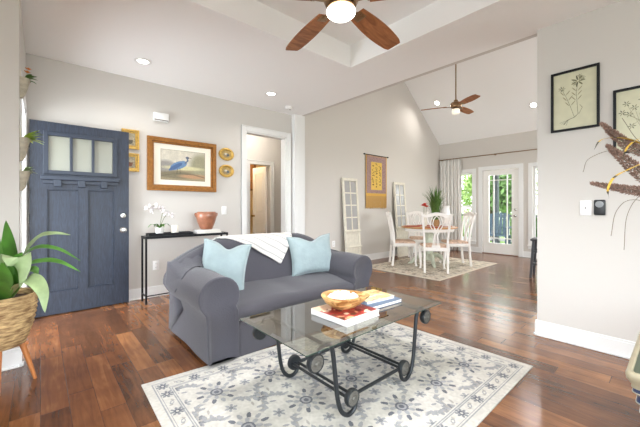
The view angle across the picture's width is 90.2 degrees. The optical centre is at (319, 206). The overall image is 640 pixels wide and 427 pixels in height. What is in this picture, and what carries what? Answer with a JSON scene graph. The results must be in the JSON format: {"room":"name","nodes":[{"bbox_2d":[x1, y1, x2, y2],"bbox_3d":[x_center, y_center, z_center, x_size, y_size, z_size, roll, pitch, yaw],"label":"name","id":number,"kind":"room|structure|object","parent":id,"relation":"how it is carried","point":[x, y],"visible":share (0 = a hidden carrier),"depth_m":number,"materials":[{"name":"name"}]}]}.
{"room":"living room","nodes":[
{"label":"living room","id":0,"kind":"room"},
{"bbox_2d":[0,0,25,350],"bbox_3d":[-2.649,-0.220,2.758,0.120,2.740,1.320,0,0,-41],"label":"wall","id":1,"kind":"structure","parent":0,"point":[12,43],"depth_m":2.27,"materials":[{"name":"grey paint"}]},
{"bbox_2d":[19,346,23,366],"bbox_3d":[-2.168,1.082,2.319,0.026,0.136,0.054,0,0,-41],"label":"baseboard","id":2,"kind":"structure","parent":1,"relation":"attached to","point":[21,363],"depth_m":2.29,"materials":[{"name":"white paint"}]},
{"bbox_2d":[20,71,26,286],"bbox_3d":[-2.653,0.070,2.767,0.137,2.160,1.180,0,0,-41],"label":"trim","id":3,"kind":"structure","parent":1,"relation":"attached to","point":[23,111],"depth_m":3.18,"materials":[{"name":"white paint"}]},
{"bbox_2d":[19,163,36,190],"bbox_3d":[-2.162,-0.221,2.369,0.099,0.202,0.107,0,0,-41],"label":"pocket","id":4,"kind":"object","parent":1,"relation":"attached to","point":[24,175],"visible":0.99,"depth_m":2.33,"materials":[{"name":"beige paint"}]},
{"bbox_2d":[23,167,36,173],"bbox_3d":[-2.155,-0.272,2.377,0.079,0.060,0.104,0,0,-41],"label":"greenery","id":5,"kind":"object","parent":4,"relation":"on","point":[26,170],"depth_m":2.34,"materials":[{"name":"green plant"}]},
{"bbox_2d":[19,67,37,98],"bbox_3d":[-2.158,-0.916,2.365,0.099,0.231,0.113,0,0,-41],"label":"pocket","id":6,"kind":"object","parent":1,"relation":"attached to","point":[24,82],"visible":1,"depth_m":2.33,"materials":[{"name":"beige ceramic"}]},
{"bbox_2d":[25,74,37,83],"bbox_3d":[-2.142,-0.953,2.364,0.076,0.056,0.092,0,0,-41],"label":"greenery","id":7,"kind":"object","parent":6,"relation":"on","point":[28,77],"depth_m":2.35,"materials":[{"name":"green plant"}]},
{"bbox_2d":[19,128,43,160],"bbox_3d":[-2.142,-0.459,2.379,0.141,0.237,0.123,0,0,-41],"label":"pocket","id":8,"kind":"object","parent":1,"relation":"attached to","point":[24,142],"visible":1,"depth_m":2.34,"materials":[{"name":"beige paint"}]},
{"bbox_2d":[24,131,43,144],"bbox_3d":[-2.135,-0.528,2.386,0.121,0.098,0.123,0,0,-41],"label":"greenery","id":9,"kind":"object","parent":8,"relation":"on","point":[28,138],"depth_m":2.36,"materials":[{"name":"green plant"}]},
{"bbox_2d":[26,53,439,289],"bbox_3d":[0.054,-1.235,6.084,8.600,4.769,0.120,0,0,-41],"label":"wall","id":10,"kind":"structure","parent":0,"point":[63,92],"depth_m":4.76,"materials":[{"name":"grey paint"}]},
{"bbox_2d":[28,119,128,317],"bbox_3d":[-2.627,0.120,3.530,0.899,2.035,0.117,0,0,-41],"label":"door","id":11,"kind":"structure","parent":10,"relation":"in","point":[79,189],"depth_m":3.52,"materials":[{"name":"blue wood"}]},
{"bbox_2d":[40,175,119,187],"bbox_3d":[-2.619,-0.271,3.520,0.700,0.113,0.057,0,0,-41],"label":"shelf","id":12,"kind":"object","parent":11,"relation":"attached to","point":[46,181],"depth_m":3.49,"materials":[{"name":"grey paint"}]},
{"bbox_2d":[121,128,138,149],"bbox_3d":[-2.321,-0.831,3.907,0.190,0.239,0.022,0,0,-41],"label":"frame","id":13,"kind":"object","parent":10,"relation":"attached to","point":[133,134],"visible":0.66,"depth_m":3.93,"materials":[{"name":"gold metal"}]},
{"bbox_2d":[129,153,138,171],"bbox_3d":[-2.321,-0.549,3.907,0.190,0.224,0.022,0,0,-41],"label":"frame","id":14,"kind":"object","parent":10,"relation":"attached to","point":[133,157],"visible":0.59,"depth_m":3.93,"materials":[{"name":"gold metal"}]},
{"bbox_2d":[129,285,168,300],"bbox_3d":[-2.119,1.082,4.083,2.425,0.136,0.026,0,0,-41],"label":"baseboard","id":15,"kind":"structure","parent":10,"relation":"attached to","point":[134,294],"depth_m":4.04,"materials":[{"name":"white paint"}]},
{"bbox_2d":[153,260,158,269],"bbox_3d":[-2.108,0.748,4.102,0.076,0.120,0.011,0,0,-41],"label":"wall outlet","id":16,"kind":"object","parent":10,"relation":"attached to","point":[155,263],"visible":1,"depth_m":4.10,"materials":[{"name":"white plastic"}]},
{"bbox_2d":[153,112,168,122],"bbox_3d":[-2.056,-1.161,4.125,0.184,0.108,0.046,0,0,-41],"label":"door chime","id":17,"kind":"object","parent":10,"relation":"attached to","point":[162,117],"visible":1,"depth_m":4.11,"materials":[{"name":"white plastic"}]},
{"bbox_2d":[147,135,215,191],"bbox_3d":[-1.839,-0.558,4.314,0.900,0.690,0.045,0,0,-41],"label":"framed picture","id":18,"kind":"object","parent":10,"relation":"attached to","point":[172,164],"visible":1,"depth_m":4.29,"materials":[{"name":"beige"}]},
{"bbox_2d":[161,149,204,181],"bbox_3d":[-1.845,-0.558,4.321,0.580,0.400,0.001,0,0,-41],"label":"art print","id":19,"kind":"object","parent":18,"relation":"attached to","point":[177,165],"depth_m":4.31},
{"bbox_2d":[222,206,226,213],"bbox_3d":[-1.414,0.050,4.709,0.076,0.120,0.013,0,0,-41],"label":"light switch","id":20,"kind":"object","parent":10,"relation":"attached to","point":[224,208],"visible":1,"depth_m":4.71,"materials":[{"name":"white plastic"}]},
{"bbox_2d":[219,148,233,160],"bbox_3d":[-1.383,-0.782,4.726,0.241,0.190,0.026,0,0,-41],"label":"oval frame","id":21,"kind":"object","parent":10,"relation":"attached to","point":[227,154],"visible":1,"depth_m":4.72,"materials":[{"name":"gold metal"}]},
{"bbox_2d":[219,165,233,176],"bbox_3d":[-1.383,-0.534,4.726,0.241,0.190,0.026,0,0,-41],"label":"oval frame","id":22,"kind":"object","parent":10,"relation":"attached to","point":[224,170],"visible":1,"depth_m":4.72,"materials":[{"name":"gold metal"}]},
{"bbox_2d":[241,124,290,234],"bbox_3d":[-0.897,-0.058,5.237,0.925,2.415,0.160,0,0,-41],"label":"trim","id":23,"kind":"structure","parent":10,"relation":"attached to","point":[285,138],"depth_m":5.41,"materials":[{"name":"white paint"}]},
{"bbox_2d":[292,114,304,234],"bbox_3d":[-0.374,-0.220,5.556,0.260,2.740,0.110,0,0,-41],"label":"trim","id":24,"kind":"structure","parent":10,"relation":"attached to","point":[298,121],"depth_m":5.50,"materials":[{"name":"white paint"}]},
{"bbox_2d":[364,153,388,208],"bbox_3d":[1.245,-0.554,7.016,0.850,1.183,0.036,0,0,-41],"label":"wall hanging","id":25,"kind":"object","parent":10,"relation":"attached to","point":[376,166],"depth_m":7.01,"materials":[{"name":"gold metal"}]},
{"bbox_2d":[366,247,422,259],"bbox_3d":[1.516,1.082,7.268,4.840,0.136,0.026,0,0,-41],"label":"baseboard","id":26,"kind":"structure","parent":10,"relation":"attached to","point":[379,255],"depth_m":7.15,"materials":[{"name":"white paint"}]},
{"bbox_2d":[250,165,265,233],"bbox_3d":[-2.277,-0.220,7.378,2.700,2.740,0.100,0,0,-41],"label":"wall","id":27,"kind":"structure","parent":0,"point":[257,166],"depth_m":7.83,"materials":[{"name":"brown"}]},
{"bbox_2d":[250,165,255,190],"bbox_3d":[-1.689,-0.760,7.807,0.270,0.720,0.030,0,0,-41],"label":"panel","id":28,"kind":"object","parent":27,"relation":"attached to","point":[251,166],"visible":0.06,"depth_m":7.82,"materials":[{"name":"brown wood"}]},
{"bbox_2d":[247,134,280,232],"bbox_3d":[-1.330,-0.220,6.373,2.600,2.740,0.100,0,0,-41],"label":"wall","id":29,"kind":"structure","parent":0,"point":[258,148],"depth_m":6.62,"materials":[{"name":"grey paint"}]},
{"bbox_2d":[251,167,266,233],"bbox_3d":[-1.301,0.150,6.763,0.460,1.980,0.095,0,0,43],"label":"door","id":30,"kind":"structure","parent":29,"relation":"in","point":[259,215],"depth_m":6.76,"materials":[{"name":"white paint"}]},
{"bbox_2d":[247,159,273,233],"bbox_3d":[-1.193,0.107,6.407,0.640,2.085,0.030,0,0,-41],"label":"trim","id":31,"kind":"structure","parent":29,"relation":"attached to","point":[249,161],"depth_m":6.49,"materials":[{"name":"white paint"}]},
{"bbox_2d":[266,166,267,232],"bbox_3d":[-0.551,-0.220,7.229,0.100,2.740,2.400,0,0,-41],"label":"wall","id":32,"kind":"structure","parent":0,"point":[266,166],"depth_m":8.03,"materials":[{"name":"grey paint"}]},
{"bbox_2d":[0,250,639,426],"bbox_3d":[0.673,1.200,3.382,11.470,0.100,10.600,0,0,-41],"label":"floor","id":33,"kind":"structure","parent":0,"point":[91,365],"depth_m":2.42,"materials":[{"name":"brown wood"}]},
{"bbox_2d":[0,221,78,392],"bbox_3d":[-1.932,0.616,1.983,0.819,1.074,0.516,0,0,8],"label":"potted plant","id":34,"kind":"object","parent":33,"relation":"on","point":[18,304],"visible":1,"depth_m":1.97,"materials":[{"name":"green plant"}]},
{"bbox_2d":[0,287,37,351],"bbox_3d":[-2.082,0.737,2.072,0.382,0.337,0.382,0,0,-41],"label":"basket","id":35,"kind":"object","parent":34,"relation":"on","point":[17,311],"depth_m":2.03,"materials":[{"name":"beige wicker"}]},
{"bbox_2d":[141,231,227,304],"bbox_3d":[-1.728,0.750,4.157,1.030,0.800,0.210,0,0,-41],"label":"console table","id":36,"kind":"object","parent":33,"relation":"on","point":[221,233],"visible":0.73,"depth_m":3.88,"materials":[{"name":"black metal"}]},
{"bbox_2d":[146,231,193,235],"bbox_3d":[-1.886,0.335,4.018,0.520,0.030,0.170,0,0,-41],"label":"serving tray","id":37,"kind":"object","parent":36,"relation":"on","point":[179,232],"visible":1,"depth_m":3.96,"materials":[{"name":"black metal"}]},
{"bbox_2d":[144,203,173,233],"bbox_3d":[-1.982,0.141,3.929,0.365,0.399,0.119,0,0,-41],"label":"orchid","id":38,"kind":"object","parent":37,"relation":"on","point":[160,229],"visible":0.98,"depth_m":3.91,"materials":[{"name":"white plant"}]},
{"bbox_2d":[171,225,178,232],"bbox_3d":[-1.845,0.283,4.054,0.088,0.115,0.088,0,0,-41],"label":"candle","id":39,"kind":"object","parent":37,"relation":"on","point":[174,228],"visible":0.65,"depth_m":4.02,"materials":[{"name":"white wax"}]},
{"bbox_2d":[192,231,220,233],"bbox_3d":[-1.532,0.338,4.328,0.340,0.024,0.165,0,0,-43],"label":"book","id":40,"kind":"object","parent":36,"relation":"on","point":[192,231],"visible":0.79,"depth_m":4.25,"materials":[{"name":"white paper"}]},
{"bbox_2d":[193,228,219,231],"bbox_3d":[-1.532,0.314,4.328,0.310,0.024,0.165,0,0,-40],"label":"book","id":41,"kind":"object","parent":40,"relation":"on","point":[214,229],"visible":0.91,"depth_m":4.28,"materials":[{"name":"white paper"}]},
{"bbox_2d":[194,212,217,229],"bbox_3d":[-1.540,0.182,4.322,0.272,0.236,0.272,0,0,-9],"label":"copper vase","id":42,"kind":"object","parent":41,"relation":"on","point":[205,220],"visible":1,"depth_m":4.23,"materials":[{"name":"metal"}]},
{"bbox_2d":[163,233,371,365],"bbox_3d":[-0.430,0.719,3.150,1.874,0.843,0.912,0,0,-41],"label":"sofa","id":43,"kind":"object","parent":33,"relation":"on","point":[206,306],"visible":0.63,"depth_m":2.68,"materials":[{"name":"grey fabric"}]},
{"bbox_2d":[165,238,221,292],"bbox_3d":[-1.048,0.497,2.811,0.497,0.399,0.390,0,0,-41],"label":"drape","id":44,"kind":"object","parent":43,"relation":"hanging from","point":[177,269],"depth_m":2.73,"materials":[{"name":"grey fabric"}]},
{"bbox_2d":[201,238,251,289],"bbox_3d":[-0.855,0.519,2.837,0.486,0.483,0.217,0,0,-11],"label":"throw pillow","id":45,"kind":"object","parent":43,"relation":"on","point":[230,263],"visible":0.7,"depth_m":2.79,"materials":[{"name":"teal fabric"}]},
{"bbox_2d":[213,232,291,262],"bbox_3d":[-0.663,0.430,3.289,0.872,0.310,0.322,0,0,-41],"label":"throw blanket","id":46,"kind":"object","parent":43,"relation":"on","point":[275,246],"visible":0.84,"depth_m":3.27,"materials":[{"name":"white fabric"}]},
{"bbox_2d":[236,271,354,320],"bbox_3d":[-0.337,0.792,3.044,1.310,0.182,0.622,0,0,-41],"label":"seat cushion","id":47,"kind":"object","parent":43,"relation":"on","point":[264,293],"depth_m":2.89,"materials":[{"name":"grey fabric"}]},
{"bbox_2d":[286,233,330,275],"bbox_3d":[-0.090,0.518,3.492,0.539,0.434,0.215,0,0,-31],"label":"throw pillow","id":48,"kind":"object","parent":43,"relation":"on","point":[313,256],"visible":0.91,"depth_m":3.41,"materials":[{"name":"teal fabric"}]},
{"bbox_2d":[141,317,532,426],"bbox_3d":[0.177,1.147,2.160,2.210,0.007,1.585,0,0,-41],"label":"area rug","id":49,"kind":"object","parent":33,"relation":"on","point":[451,383],"visible":0.87,"depth_m":2.03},
{"bbox_2d":[240,286,440,417],"bbox_3d":[0.185,0.907,2.110,1.230,0.464,0.650,0,0,-41],"label":"coffee table","id":50,"kind":"object","parent":49,"relation":"on","point":[314,364],"visible":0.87,"depth_m":1.99,"materials":[{"name":"clear glass"}]},
{"bbox_2d":[311,304,379,326],"bbox_3d":[0.158,0.657,2.000,0.300,0.036,0.305,0,0,-42],"label":"book","id":51,"kind":"object","parent":50,"relation":"on","point":[360,313],"visible":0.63,"depth_m":1.93,"materials":[{"name":"white paper"}]},
{"bbox_2d":[321,290,369,309],"bbox_3d":[0.165,0.594,2.035,0.315,0.089,0.260,0,0,-3],"label":"wooden bowl","id":52,"kind":"object","parent":51,"relation":"on","point":[337,299],"visible":1,"depth_m":1.98,"materials":[{"name":"brown wood"}]},
{"bbox_2d":[361,296,401,308],"bbox_3d":[0.367,0.663,2.270,0.340,0.024,0.270,0,0,-38],"label":"book","id":53,"kind":"object","parent":50,"relation":"on","point":[395,300],"visible":0.16,"depth_m":2.17,"materials":[{"name":"blue paper"}]},
{"bbox_2d":[362,289,394,304],"bbox_3d":[0.361,0.639,2.277,0.270,0.022,0.210,0,0,-35],"label":"book","id":54,"kind":"object","parent":53,"relation":"on","point":[376,296],"visible":0.58,"depth_m":2.24,"materials":[{"name":"yellow paper"}]},
{"bbox_2d":[341,178,361,254],"bbox_3d":[0.637,0.286,6.385,0.459,1.732,0.165,0,0,-41],"label":"panel","id":55,"kind":"object","parent":33,"relation":"on","point":[351,218],"visible":0.93,"depth_m":6.38,"materials":[{"name":"beige paint"}]},
{"bbox_2d":[393,182,407,256],"bbox_3d":[1.912,0.286,7.503,0.459,1.732,0.165,0,0,-41],"label":"panel","id":56,"kind":"object","parent":33,"relation":"on","point":[398,190],"visible":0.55,"depth_m":7.48,"materials":[{"name":"beige paint"}]},
{"bbox_2d":[372,257,496,280],"bbox_3d":[2.215,1.146,6.303,2.320,0.008,1.560,0,0,-41],"label":"dining rug","id":57,"kind":"object","parent":33,"relation":"on","point":[456,267],"visible":0.79,"depth_m":6.02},
{"bbox_2d":[386,212,417,265],"bbox_3d":[1.627,0.619,6.395,0.554,1.055,0.551,0,0,4],"label":"dining chair","id":58,"kind":"object","parent":57,"relation":"on","point":[410,243],"visible":0.94,"depth_m":6.20,"materials":[{"name":"white paint"}]},
{"bbox_2d":[405,211,428,257],"bbox_3d":[2.219,0.619,7.117,0.551,1.055,0.554,0,0,4],"label":"dining chair","id":59,"kind":"object","parent":57,"relation":"on","point":[418,239],"visible":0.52,"depth_m":7.30,"materials":[{"name":"white paint"}]},
{"bbox_2d":[401,225,457,267],"bbox_3d":[2.169,0.760,6.355,1.070,0.751,1.070,0,0,-41],"label":"dining table","id":60,"kind":"object","parent":57,"relation":"on","point":[430,256],"visible":0.66,"depth_m":6.25,"materials":[{"name":"white paint"}]},
{"bbox_2d":[421,203,428,225],"bbox_3d":[2.115,0.153,6.417,0.210,0.463,0.179,0,0,-41],"label":"flower vase","id":61,"kind":"object","parent":60,"relation":"on","point":[423,204],"visible":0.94,"depth_m":6.38,"materials":[{"name":"white ceramic"}]},
{"bbox_2d":[423,185,447,225],"bbox_3d":[2.340,-0.045,6.410,0.693,0.859,0.588,0,0,30],"label":"potted grass","id":62,"kind":"object","parent":60,"relation":"on","point":[435,202],"depth_m":6.37,"materials":[{"name":"plant"}]},
{"bbox_2d":[432,219,439,225],"bbox_3d":[2.330,0.320,6.430,0.160,0.130,0.158,0,0,-41],"label":"pot","id":63,"kind":"object","parent":60,"relation":"on","point":[436,222],"depth_m":6.37,"materials":[{"name":"wicker"}]},
{"bbox_2d":[441,206,450,225],"bbox_3d":[2.501,0.180,6.333,0.209,0.409,0.170,0,0,-5],"label":"urn","id":64,"kind":"object","parent":60,"relation":"on","point":[445,209],"visible":0.66,"depth_m":6.27,"materials":[{"name":"white ceramic"}]},
{"bbox_2d":[418,212,453,273],"bbox_3d":[2.039,0.619,5.685,0.551,1.055,0.554,0,0,11],"label":"dining chair","id":65,"kind":"object","parent":57,"relation":"on","point":[424,246],"visible":1,"depth_m":5.50,"materials":[{"name":"white paint"}]},
{"bbox_2d":[439,212,476,266],"bbox_3d":[2.712,0.619,6.331,0.554,1.055,0.551,0,0,3],"label":"dining chair","id":66,"kind":"object","parent":57,"relation":"on","point":[461,243],"visible":0.84,"depth_m":6.22,"materials":[{"name":"white paint"}]},
{"bbox_2d":[529,237,536,277],"bbox_3d":[3.669,0.834,5.183,0.404,0.637,0.404,0,0,41],"label":"bar stool","id":67,"kind":"object","parent":33,"relation":"on","point":[533,263],"visible":0.38,"depth_m":5.16,"materials":[{"name":"grey"}]},
{"bbox_2d":[625,332,639,411],"bbox_3d":[1.750,0.900,1.281,0.840,0.500,0.690,0,0,-41],"label":"vase","id":68,"kind":"object","parent":33,"relation":"on","point":[632,372],"visible":1,"depth_m":1.28,"materials":[{"name":"beige ceramic"}]},
{"bbox_3d":[1.892,0.434,1.392,0.200,0.430,0.200,0,0,-41],"label":"vase","id":69,"kind":"object","parent":68,"relation":"on","visible":0},
{"bbox_2d":[583,150,639,171],"bbox_3d":[1.550,-0.008,1.474,0.698,0.516,0.105,0,0,5],"label":"grass blade","id":70,"kind":"object","parent":69,"relation":"in","point":[608,150],"visible":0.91,"depth_m":1.47,"materials":[{"name":"brown plant"}]},
{"bbox_2d":[590,164,639,196],"bbox_3d":[1.519,0.025,1.392,0.744,0.452,0.080,0,0,-6],"label":"reed","id":71,"kind":"object","parent":69,"relation":"in","point":[622,188],"visible":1,"depth_m":1.36,"materials":[{"name":"brown plant"}]},
{"bbox_2d":[595,122,639,156],"bbox_3d":[1.618,-0.084,1.563,0.608,0.670,0.231,0,0,11],"label":"reed","id":72,"kind":"object","parent":69,"relation":"in","point":[615,135],"visible":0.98,"depth_m":1.57,"materials":[{"name":"brown plant"}]},
{"bbox_2d":[605,139,639,182],"bbox_3d":[1.579,-0.025,1.439,0.625,0.551,0.119,0,0,-2],"label":"reed","id":73,"kind":"object","parent":69,"relation":"in","point":[613,151],"visible":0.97,"depth_m":1.43,"materials":[{"name":"brown plant"}]},
{"bbox_2d":[611,199,639,235],"bbox_3d":[1.563,0.109,1.432,0.654,0.283,0.115,0,0,-3],"label":"grass blade","id":74,"kind":"object","parent":69,"relation":"in","point":[632,199],"visible":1,"depth_m":1.37,"materials":[{"name":"brown"}]},
{"bbox_2d":[624,197,637,248],"bbox_3d":[1.596,0.092,1.437,0.589,0.317,0.114,0,0,-2],"label":"grass blade","id":75,"kind":"object","parent":69,"relation":"in","point":[637,197],"visible":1,"depth_m":1.38,"materials":[{"name":"brown"}]},
{"bbox_2d":[21,0,620,115],"bbox_3d":[-0.308,-1.620,0.594,6.520,0.060,7.900,0,0,-41],"label":"ceiling","id":76,"kind":"structure","parent":0,"point":[204,47],"depth_m":3.14,"materials":[{"name":"white paint"}]},
{"bbox_2d":[134,57,151,64],"bbox_3d":[-1.927,-1.585,3.474,0.172,0.008,0.171,0,0,-41],"label":"recessed light","id":77,"kind":"object","parent":76,"relation":"in","point":[143,61],"visible":1,"depth_m":3.47,"materials":[{"name":"white paint"}]},
{"bbox_2d":[265,91,276,95],"bbox_3d":[-0.685,-1.585,4.469,0.172,0.008,0.171,0,0,-41],"label":"recessed light","id":78,"kind":"object","parent":76,"relation":"in","point":[269,93],"visible":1,"depth_m":4.46,"materials":[{"name":"white paint"}]},
{"bbox_2d":[207,0,482,61],"bbox_3d":[0.130,-1.770,1.976,2.640,0.240,2.340,0,0,-41],"label":"ceiling","id":79,"kind":"structure","parent":0,"point":[345,41],"depth_m":2.99,"materials":[{"name":"white paint"}]},
{"bbox_2d":[286,0,399,50],"bbox_3d":[0.163,-1.505,2.013,1.345,0.670,1.281,0,0,40],"label":"ceiling fan","id":80,"kind":"object","parent":79,"relation":"hanging from","point":[372,27],"visible":1,"depth_m":2.22,"materials":[{"name":"brown wood"}]},
{"bbox_2d":[302,34,536,115],"bbox_3d":[1.613,-2.655,3.394,0.060,2.129,5.980,0,0,-41],"label":"wall header","id":81,"kind":"structure","parent":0,"point":[534,35],"depth_m":3.69,"materials":[{"name":"grey paint"}]},
{"bbox_2d":[405,37,536,144],"bbox_3d":[3.812,-2.663,4.670,5.050,2.073,7.200,0,0,-41],"label":"ceiling","id":82,"kind":"structure","parent":0,"point":[505,79],"depth_m":7.12,"materials":[{"name":"white paint"}]},
{"bbox_2d":[433,100,440,105],"bbox_3d":[2.860,-2.541,7.800,0.138,0.109,0.171,0,0,-41],"label":"recessed light","id":83,"kind":"object","parent":82,"relation":"attached to","point":[436,102],"visible":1,"depth_m":7.80,"materials":[{"name":"white paint"}]},
{"bbox_2d":[421,64,479,114],"bbox_3d":[2.791,-2.640,6.392,1.037,1.600,1.196,0,0,-40],"label":"ceiling fan","id":84,"kind":"object","parent":82,"relation":"hanging from","point":[456,107],"visible":0.86,"depth_m":6.27,"materials":[{"name":"brown wood"}]},
{"bbox_2d":[529,102,536,107],"bbox_3d":[4.491,-2.144,6.711,0.138,0.109,0.171,0,0,-41],"label":"recessed light","id":85,"kind":"object","parent":82,"relation":"attached to","point":[532,104],"visible":0.96,"depth_m":6.71,"materials":[{"name":"white paint"}]},
{"bbox_2d":[440,130,536,251],"bbox_3d":[5.666,-0.295,6.295,0.120,2.890,7.200,0,0,-41],"label":"wall","id":86,"kind":"structure","parent":0,"point":[521,141],"depth_m":7.73,"materials":[{"name":"grey paint"}]},
{"bbox_2d":[461,169,475,243],"bbox_3d":[3.710,-0.015,8.466,0.140,1.930,0.875,0,0,-41],"label":"window","id":87,"kind":"structure","parent":86,"relation":"in","point":[465,171],"depth_m":8.16,"materials":[{"name":"white paint"}]},
{"bbox_2d":[439,149,536,160],"bbox_3d":[4.317,-1.276,7.672,0.096,0.032,3.050,0,0,-41],"label":"curtain rod","id":88,"kind":"object","parent":86,"relation":"attached to","point":[530,149],"visible":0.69,"depth_m":7.76,"materials":[{"name":"brown metal"}]},
{"bbox_2d":[439,159,461,249],"bbox_3d":[3.487,-0.084,8.551,0.072,2.428,0.626,0,0,-41],"label":"curtain","id":89,"kind":"object","parent":88,"relation":"hanging from","point":[450,170],"visible":0.77,"depth_m":8.49,"materials":[{"name":"white fabric"}]},
{"bbox_2d":[450,246,536,258],"bbox_3d":[5.618,1.082,6.239,0.026,0.136,6.980,0,0,-41],"label":"baseboard","id":90,"kind":"structure","parent":86,"relation":"attached to","point":[527,254],"depth_m":8.09,"materials":[{"name":"white paint"}]},
{"bbox_2d":[483,168,517,255],"bbox_3d":[4.365,0.118,7.722,0.116,2.040,0.796,0,0,-41],"label":"door","id":91,"kind":"structure","parent":86,"relation":"in","point":[488,247],"depth_m":7.71,"materials":[{"name":"white paint"}]},
{"bbox_2d":[478,163,522,256],"bbox_3d":[4.340,0.072,7.702,0.020,2.155,0.995,0,0,-41],"label":"trim","id":92,"kind":"structure","parent":86,"relation":"attached to","point":[519,166],"depth_m":7.44,"materials":[{"name":"white paint"}]},
{"bbox_2d":[527,162,536,248],"bbox_3d":[5.044,-0.025,6.944,0.140,1.950,0.895,0,0,-41],"label":"window","id":93,"kind":"structure","parent":86,"relation":"in","point":[531,208],"depth_m":7.21,"materials":[{"name":"white paint"}]},
{"bbox_2d":[537,0,639,341],"bbox_3d":[3.340,-0.220,1.378,0.120,2.740,4.070,0,0,-41],"label":"wall","id":94,"kind":"structure","parent":0,"point":[587,280],"depth_m":2.60,"materials":[{"name":"grey paint"}]},
{"bbox_2d":[551,62,599,132],"bbox_3d":[2.120,-0.896,2.660,0.022,0.507,0.322,0,0,-41],"label":"print","id":95,"kind":"object","parent":94,"relation":"attached to","point":[575,93],"visible":1,"depth_m":2.65,"materials":[{"name":"beige paper"}]},
{"bbox_2d":[534,319,635,359],"bbox_3d":[3.331,1.082,1.388,0.172,0.136,4.096,0,0,-41],"label":"baseboard","id":96,"kind":"structure","parent":94,"relation":"attached to","point":[610,345],"depth_m":2.60,"materials":[{"name":"white paint"}]},
{"bbox_2d":[580,200,591,215],"bbox_3d":[2.173,0.008,2.609,0.014,0.124,0.076,0,0,-41],"label":"light switch","id":97,"kind":"object","parent":94,"relation":"attached to","point":[585,205],"visible":1,"depth_m":2.60,"materials":[{"name":"white plastic"}]},
{"bbox_2d":[594,200,605,214],"bbox_3d":[2.225,0.004,2.539,0.027,0.124,0.072,0,0,-41],"label":"thermostat","id":98,"kind":"object","parent":94,"relation":"attached to","point":[599,205],"visible":1,"depth_m":2.53,"materials":[{"name":"black plastic"}]},
{"bbox_2d":[613,85,639,152],"bbox_3d":[2.385,-0.656,2.358,0.022,0.492,0.322,0,0,-41],"label":"print","id":99,"kind":"object","parent":94,"relation":"attached to","point":[626,101],"visible":0.84,"depth_m":2.42,"materials":[{"name":"beige paper"}]},
{"bbox_3d":[-3.339,-0.220,1.356,2.765,2.740,0.120,0,0,-41],"label":"wall","id":100,"kind":"structure","parent":0,"visible":0},
{"bbox_2d":[2,348,18,371],"bbox_3d":[-3.245,1.082,1.340,2.885,0.136,0.026,0,0,-41],"label":"baseboard","id":101,"kind":"structure","parent":100,"relation":"attached to","point":[10,358],"depth_m":2.26,"materials":[{"name":"white paint"}]},
{"label":"outside","id":102,"kind":"structure","parent":0,"visible":0},
{"bbox_3d":[14.602,1.650,22.104,28.900,0.200,38.000,0,0,-41],"label":"ground","id":103,"kind":"structure","parent":102,"visible":0},
{"bbox_2d":[461,175,471,210],"bbox_3d":[9.848,-2.069,19.980,4.280,7.292,3.508,0,0,-10],"label":"tree","id":104,"kind":"object","parent":103,"relation":"on","point":[467,191],"visible":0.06,"depth_m":19.65,"materials":[{"name":"green plant"}]},
{"bbox_2d":[462,209,470,236],"bbox_3d":[6.082,0.838,12.772,1.365,1.547,1.431,0,0,-10],"label":"shrub","id":105,"kind":"object","parent":103,"relation":"on","point":[464,209],"visible":0.02,"depth_m":12.79,"materials":[{"name":"green plant"}]},
{"bbox_2d":[490,174,511,240],"bbox_3d":[8.029,-0.817,14.522,2.815,4.795,2.480,0,0,-19],"label":"tree","id":106,"kind":"object","parent":103,"relation":"on","point":[502,183],"visible":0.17,"depth_m":14.15,"materials":[{"name":"green plant"}]},
{"bbox_2d":[502,213,511,243],"bbox_3d":[7.344,0.818,11.625,1.373,1.566,1.428,0,0,-12],"label":"shrub","id":107,"kind":"object","parent":103,"relation":"on","point":[510,213],"visible":0.06,"depth_m":11.60,"materials":[{"name":"green plant"}]},
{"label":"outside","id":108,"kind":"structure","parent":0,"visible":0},
{"bbox_3d":[5.547,1.230,8.517,2.630,0.100,10.500,0,0,-41],"label":"floor","id":109,"kind":"structure","parent":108,"visible":0},
{"bbox_2d":[492,175,499,242],"bbox_3d":[5.650,-0.005,10.243,0.180,2.370,0.180,0,0,-41],"label":"porch post","id":110,"kind":"object","parent":109,"relation":"on","point":[496,177],"visible":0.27,"depth_m":10.19,"materials":[{"name":"grey wood"}]},
{"bbox_2d":[462,214,492,239],"bbox_3d":[4.951,0.665,11.040,0.090,0.830,1.980,0,0,-41],"label":"porch railing","id":111,"kind":"object","parent":110,"relation":"attached to","point":[462,214],"visible":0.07,"depth_m":10.95,"materials":[{"name":"grey wood"}]},
{"bbox_2d":[498,215,536,241],"bbox_3d":[6.516,0.665,9.254,0.090,0.830,2.490,0,0,-41],"label":"porch railing","id":112,"kind":"object","parent":110,"relation":"attached to","point":[499,215],"visible":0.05,"depth_m":9.94,"materials":[{"name":"grey wood"}]},
{"bbox_2d":[490,212,511,243],"bbox_3d":[5.054,0.670,9.093,0.720,1.022,0.729,0,0,39],"label":"patio chair","id":113,"kind":"object","parent":109,"relation":"on","point":[502,231],"visible":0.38,"depth_m":9.26,"materials":[{"name":"blue"}]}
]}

